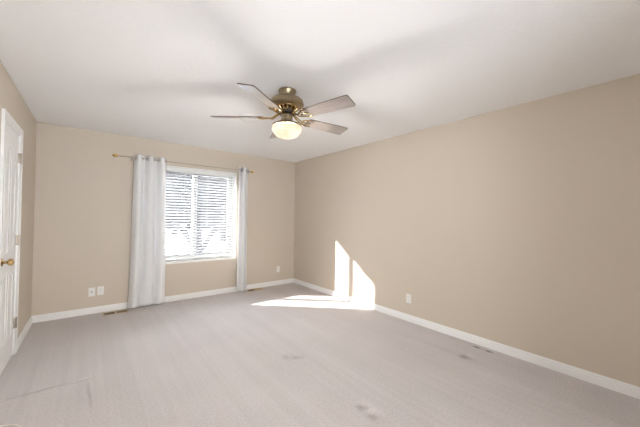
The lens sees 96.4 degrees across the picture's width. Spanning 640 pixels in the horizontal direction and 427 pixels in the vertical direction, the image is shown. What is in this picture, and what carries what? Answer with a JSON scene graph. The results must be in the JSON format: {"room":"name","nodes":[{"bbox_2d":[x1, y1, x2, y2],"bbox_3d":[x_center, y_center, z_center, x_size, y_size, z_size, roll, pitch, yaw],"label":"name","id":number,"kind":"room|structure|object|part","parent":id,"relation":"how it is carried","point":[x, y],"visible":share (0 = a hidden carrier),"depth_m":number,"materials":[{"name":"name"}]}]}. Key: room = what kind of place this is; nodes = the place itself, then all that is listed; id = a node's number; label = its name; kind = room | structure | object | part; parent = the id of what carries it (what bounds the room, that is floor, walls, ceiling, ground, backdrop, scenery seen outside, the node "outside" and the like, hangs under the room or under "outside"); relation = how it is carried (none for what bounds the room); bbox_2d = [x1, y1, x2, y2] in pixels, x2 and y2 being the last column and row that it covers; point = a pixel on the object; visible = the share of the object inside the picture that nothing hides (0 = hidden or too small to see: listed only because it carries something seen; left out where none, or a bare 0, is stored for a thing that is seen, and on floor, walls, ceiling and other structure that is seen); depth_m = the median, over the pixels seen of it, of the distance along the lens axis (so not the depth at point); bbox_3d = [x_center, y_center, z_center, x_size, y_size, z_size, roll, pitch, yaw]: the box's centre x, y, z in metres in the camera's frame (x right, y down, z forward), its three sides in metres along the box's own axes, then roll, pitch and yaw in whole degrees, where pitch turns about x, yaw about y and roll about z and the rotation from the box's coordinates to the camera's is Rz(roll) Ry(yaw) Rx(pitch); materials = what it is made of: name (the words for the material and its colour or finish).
{"room":"empty bedroom","nodes":[
{"label":"empty bedroom","id":0,"kind":"room"},
{"bbox_2d":[0,61,36,338],"bbox_3d":[-1.835,0.114,1.256,0.200,2.490,5.494,1,-1,-39],"label":"wall","id":1,"kind":"structure","parent":0,"point":[11,99],"depth_m":3.00,"materials":[{"name":"beige paint"}]},
{"bbox_2d":[0,122,21,374],"bbox_3d":[-2.640,0.289,2.448,0.108,2.031,0.617,1,-1,-39],"label":"door","id":2,"kind":"structure","parent":1,"relation":"in","point":[12,157],"depth_m":2.44,"materials":[{"name":"white paint"}]},
{"bbox_3d":[-2.587,0.794,2.330,0.004,0.559,0.136,1,-1,-39],"label":"panel","id":3,"kind":"part","parent":2,"relation":"part of","materials":[{"name":"white paint"}]},
{"bbox_3d":[-2.575,-0.122,2.345,0.004,0.852,0.136,1,-1,-39],"label":"panel","id":4,"kind":"part","parent":2,"relation":"part of","materials":[{"name":"white paint"}]},
{"bbox_3d":[-2.473,0.386,2.263,0.073,0.066,0.066,1,-1,-39],"label":"knob","id":5,"kind":"part","parent":2,"relation":"part of","materials":[{"name":"gold metal"}]},
{"bbox_3d":[-2.734,0.795,2.515,0.004,0.559,0.136,1,-1,-39],"label":"panel","id":6,"kind":"part","parent":2,"relation":"part of","materials":[{"name":"white paint"}]},
{"bbox_3d":[-2.722,-0.121,2.529,0.004,0.852,0.136,1,-1,-39],"label":"panel","id":7,"kind":"part","parent":2,"relation":"part of","materials":[{"name":"white paint"}]},
{"bbox_2d":[0,108,23,354],"bbox_3d":[-2.709,0.259,2.386,0.188,2.112,0.746,1,-1,-39],"label":"door frame","id":8,"kind":"structure","parent":1,"relation":"attached to","point":[6,117],"depth_m":2.67,"materials":[{"name":"white paint"}]},
{"bbox_2d":[17,316,32,349],"bbox_3d":[-1.767,1.269,1.305,0.014,0.085,5.494,1,-1,-39],"label":"baseboard","id":9,"kind":"structure","parent":1,"relation":"attached to","point":[22,335],"depth_m":3.04,"materials":[{"name":"white paint"}]},
{"bbox_2d":[31,122,294,315],"bbox_3d":[-2.050,0.200,4.707,4.109,2.560,0.170,1,-1,-39],"label":"wall","id":10,"kind":"structure","parent":0,"point":[84,192],"depth_m":3.93,"materials":[{"name":"beige paint"}]},
{"bbox_2d":[88,287,94,296],"bbox_3d":[-3.034,1.045,3.800,0.071,0.115,0.016,1,-1,-39],"label":"outlet","id":11,"kind":"object","parent":10,"relation":"attached to","point":[91,291],"visible":1,"depth_m":3.80,"materials":[{"name":"white plastic"}]},
{"bbox_2d":[97,286,103,294],"bbox_3d":[-2.963,1.042,3.861,0.071,0.115,0.009,1,-1,-39],"label":"power outlet","id":12,"kind":"object","parent":10,"relation":"attached to","point":[100,290],"visible":1,"depth_m":3.86,"materials":[{"name":"white plastic"}]},
{"bbox_2d":[32,278,292,322],"bbox_3d":[-2.008,1.317,4.618,3.769,0.085,0.014,1,-1,-39],"label":"baseboard","id":13,"kind":"structure","parent":10,"relation":"attached to","point":[85,311],"depth_m":4.02,"materials":[{"name":"white paint"}]},
{"bbox_2d":[113,153,253,172],"bbox_3d":[-2.025,-0.765,4.556,2.084,0.068,0.104,1,-1,-39],"label":"curtain rod","id":14,"kind":"object","parent":10,"relation":"attached to","point":[114,154],"visible":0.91,"depth_m":4.36,"materials":[{"name":"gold metal"}]},
{"bbox_2d":[127,154,166,307],"bbox_3d":[-2.485,0.248,4.150,0.470,2.170,0.106,1,-1,-39],"label":"curtain","id":15,"kind":"object","parent":14,"relation":"hanging from","point":[147,254],"visible":1,"depth_m":4.13,"materials":[{"name":"white fabric"}]},
{"bbox_2d":[236,167,247,291],"bbox_3d":[-1.374,0.274,5.035,0.205,2.176,0.096,1,-1,-39],"label":"curtain","id":16,"kind":"object","parent":14,"relation":"hanging from","point":[243,175],"visible":1,"depth_m":5.02,"materials":[{"name":"white fabric"}]},
{"bbox_2d":[165,165,236,263],"bbox_3d":[-2.035,0.029,4.710,1.292,1.514,0.166,1,-1,-39],"label":"window","id":17,"kind":"structure","parent":10,"relation":"in","point":[233,219],"depth_m":4.90,"materials":[{"name":"white plastic"}]},
{"bbox_3d":[-2.282,0.010,4.551,0.614,1.396,0.028,1,-1,-39],"label":"sliding sash","id":18,"kind":"part","parent":17,"relation":"part of","materials":[{"name":"white plastic"}]},
{"bbox_2d":[165,166,234,260],"bbox_3d":[-2.018,0.005,4.667,1.243,1.449,0.070,1,-1,-39],"label":"window blind","id":19,"kind":"object","parent":17,"relation":"attached to","point":[198,172],"visible":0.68,"depth_m":4.68,"materials":[{"name":"white plastic"}]},
{"bbox_3d":[-2.033,0.720,4.659,1.223,0.018,0.052,1,-1,-39],"label":"rail","id":20,"kind":"part","parent":19,"relation":"part of","materials":[{"name":"white plastic"}]},
{"bbox_3d":[-2.018,0.767,4.672,1.284,0.036,0.091,1,-1,-39],"label":"sill","id":21,"kind":"part","parent":17,"relation":"part of","materials":[{"name":"white paint"}]},
{"bbox_3d":[-1.863,0.021,4.926,0.650,1.396,0.028,1,-1,-39],"label":"fixed sash","id":22,"kind":"part","parent":17,"relation":"part of","materials":[{"name":"white plastic"}]},
{"bbox_2d":[0,0,639,161],"bbox_3d":[-0.192,-1.165,1.498,5.260,0.120,7.514,1,-1,-39],"label":"ceiling","id":23,"kind":"structure","parent":0,"point":[158,70],"depth_m":2.03,"materials":[{"name":"white paint"}]},
{"bbox_2d":[239,114,259,122],"bbox_3d":[-0.802,-1.068,3.241,0.244,0.037,0.244,1,-1,-39],"label":"smoke detector","id":24,"kind":"object","parent":23,"relation":"attached to","point":[247,120],"visible":0.77,"depth_m":3.20,"materials":[{"name":"white plastic"}]},
{"bbox_2d":[210,83,355,138],"bbox_3d":[-0.256,-0.877,2.549,1.248,0.425,1.288,1,-1,-39],"label":"ceiling fan","id":25,"kind":"object","parent":23,"relation":"hanging from","point":[286,102],"visible":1,"depth_m":2.43,"materials":[{"name":"brown wood"}]},
{"bbox_3d":[-0.724,-0.854,2.536,0.455,0.041,0.138,1,-1,1],"label":"blade","id":26,"kind":"part","parent":25,"relation":"part of","materials":[{"name":"beige wood"}]},
{"bbox_3d":[-0.430,-0.856,2.122,0.138,0.041,0.455,0,-1,19],"label":"blade","id":27,"kind":"part","parent":25,"relation":"part of","materials":[{"name":"beige wood"}]},
{"bbox_3d":[-0.293,-0.716,2.530,0.262,0.101,0.262,1,-1,-39],"label":"lamp shade","id":28,"kind":"part","parent":25,"relation":"part of","materials":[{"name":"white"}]},
{"bbox_3d":[0.061,-0.840,2.782,0.455,0.041,0.138,1,-1,-35],"label":"blade","id":29,"kind":"part","parent":25,"relation":"part of","materials":[{"name":"beige wood"}]},
{"bbox_3d":[0.055,-0.848,2.274,0.455,0.041,0.138,0,-1,37],"label":"blade","id":30,"kind":"part","parent":25,"relation":"part of","materials":[{"name":"beige wood"}]},
{"bbox_2d":[0,283,639,426],"bbox_3d":[-0.176,1.394,1.394,5.260,0.120,7.349,1,-1,-39],"label":"floor","id":31,"kind":"structure","parent":0,"point":[289,354],"depth_m":2.39,"materials":[{"name":"carpet"}]},
{"bbox_2d":[102,309,128,315],"bbox_3d":[-2.755,1.332,3.853,0.290,0.009,0.140,1,-1,-39],"label":"floor vent","id":32,"kind":"object","parent":31,"relation":"in","point":[124,310],"visible":1,"depth_m":3.85,"materials":[{"name":"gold metal"}]},
{"bbox_2d":[246,288,262,291],"bbox_3d":[-1.177,1.376,5.169,0.300,0.006,0.140,1,-1,-39],"label":"floor vent","id":33,"kind":"object","parent":31,"relation":"in","point":[254,289],"visible":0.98,"depth_m":5.17,"materials":[{"name":"gold metal"}]},
{"bbox_2d":[293,74,639,386],"bbox_3d":[1.256,0.169,3.722,0.170,2.440,5.494,1,-1,-39],"label":"wall","id":34,"kind":"structure","parent":0,"point":[518,226],"depth_m":2.84,"materials":[{"name":"beige paint"}]},
{"bbox_2d":[406,294,410,303],"bbox_3d":[1.143,1.097,3.689,0.009,0.115,0.071,1,-1,-39],"label":"power outlet","id":35,"kind":"object","parent":34,"relation":"attached to","point":[408,296],"visible":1,"depth_m":3.69,"materials":[{"name":"white plastic"}]},
{"bbox_2d":[293,278,639,398],"bbox_3d":[1.168,1.345,3.646,0.014,0.085,5.494,1,-1,-39],"label":"baseboard","id":36,"kind":"structure","parent":34,"relation":"attached to","point":[597,379],"depth_m":2.82,"materials":[{"name":"white paint"}]},
{"label":"outside","id":37,"kind":"structure","parent":0,"visible":0},
{"bbox_2d":[165,225,225,254],"bbox_3d":[9.352,2.374,20.280,120.000,0.199,140.064,1,-1,-39],"label":"snow ground","id":38,"kind":"structure","parent":37,"point":[182,225],"depth_m":20.47,"materials":[{"name":"white snow"}]},
{"bbox_2d":[165,182,177,228],"bbox_3d":[-18.620,-5.650,30.879,7.307,16.010,7.333,1,-1,-39],"label":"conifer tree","id":39,"kind":"object","parent":38,"relation":"on","point":[169,182],"visible":0.02,"depth_m":31.01,"materials":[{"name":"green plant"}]},
{"bbox_2d":[170,174,202,227],"bbox_3d":[-20.491,-6.729,45.281,7.168,18.560,7.528,1,-1,4],"label":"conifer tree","id":40,"kind":"object","parent":38,"relation":"on","point":[177,174],"visible":0.02,"depth_m":43.26,"materials":[{"name":"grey plant"}]},
{"bbox_2d":[166,173,206,233],"bbox_3d":[-13.502,-1.789,27.331,7.315,8.227,4.656,1,-1,8],"label":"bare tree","id":41,"kind":"object","parent":38,"relation":"on","point":[175,173],"visible":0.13,"depth_m":27.25,"materials":[{"name":"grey plant"}]},
{"bbox_2d":[165,173,225,219],"bbox_3d":[-7.961,-2.187,14.039,8.550,8.764,4.016,1,-1,10],"label":"bare tree","id":42,"kind":"object","parent":38,"relation":"on","point":[170,173],"visible":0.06,"depth_m":14.14,"materials":[{"name":"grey plant"}]},
{"bbox_2d":[166,173,226,252],"bbox_3d":[-3.875,-1.117,9.085,3.646,6.583,6.064,0,-1,45],"label":"bare tree","id":43,"kind":"object","parent":38,"relation":"on","point":[166,173],"visible":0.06,"depth_m":8.57,"materials":[{"name":"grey plant"}]},
{"bbox_2d":[191,177,226,230],"bbox_3d":[-12.772,-5.994,36.465,7.276,17.030,8.477,1,-1,-39],"label":"conifer tree","id":44,"kind":"object","parent":38,"relation":"on","point":[204,177],"visible":0.02,"depth_m":34.17,"materials":[{"name":"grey plant"}]},
{"bbox_2d":[201,176,226,240],"bbox_3d":[-7.541,-1.928,20.603,3.970,8.459,7.067,0,-1,33],"label":"bare tree","id":45,"kind":"object","parent":38,"relation":"on","point":[201,176],"visible":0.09,"depth_m":20.92,"materials":[{"name":"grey plant"}]}
]}

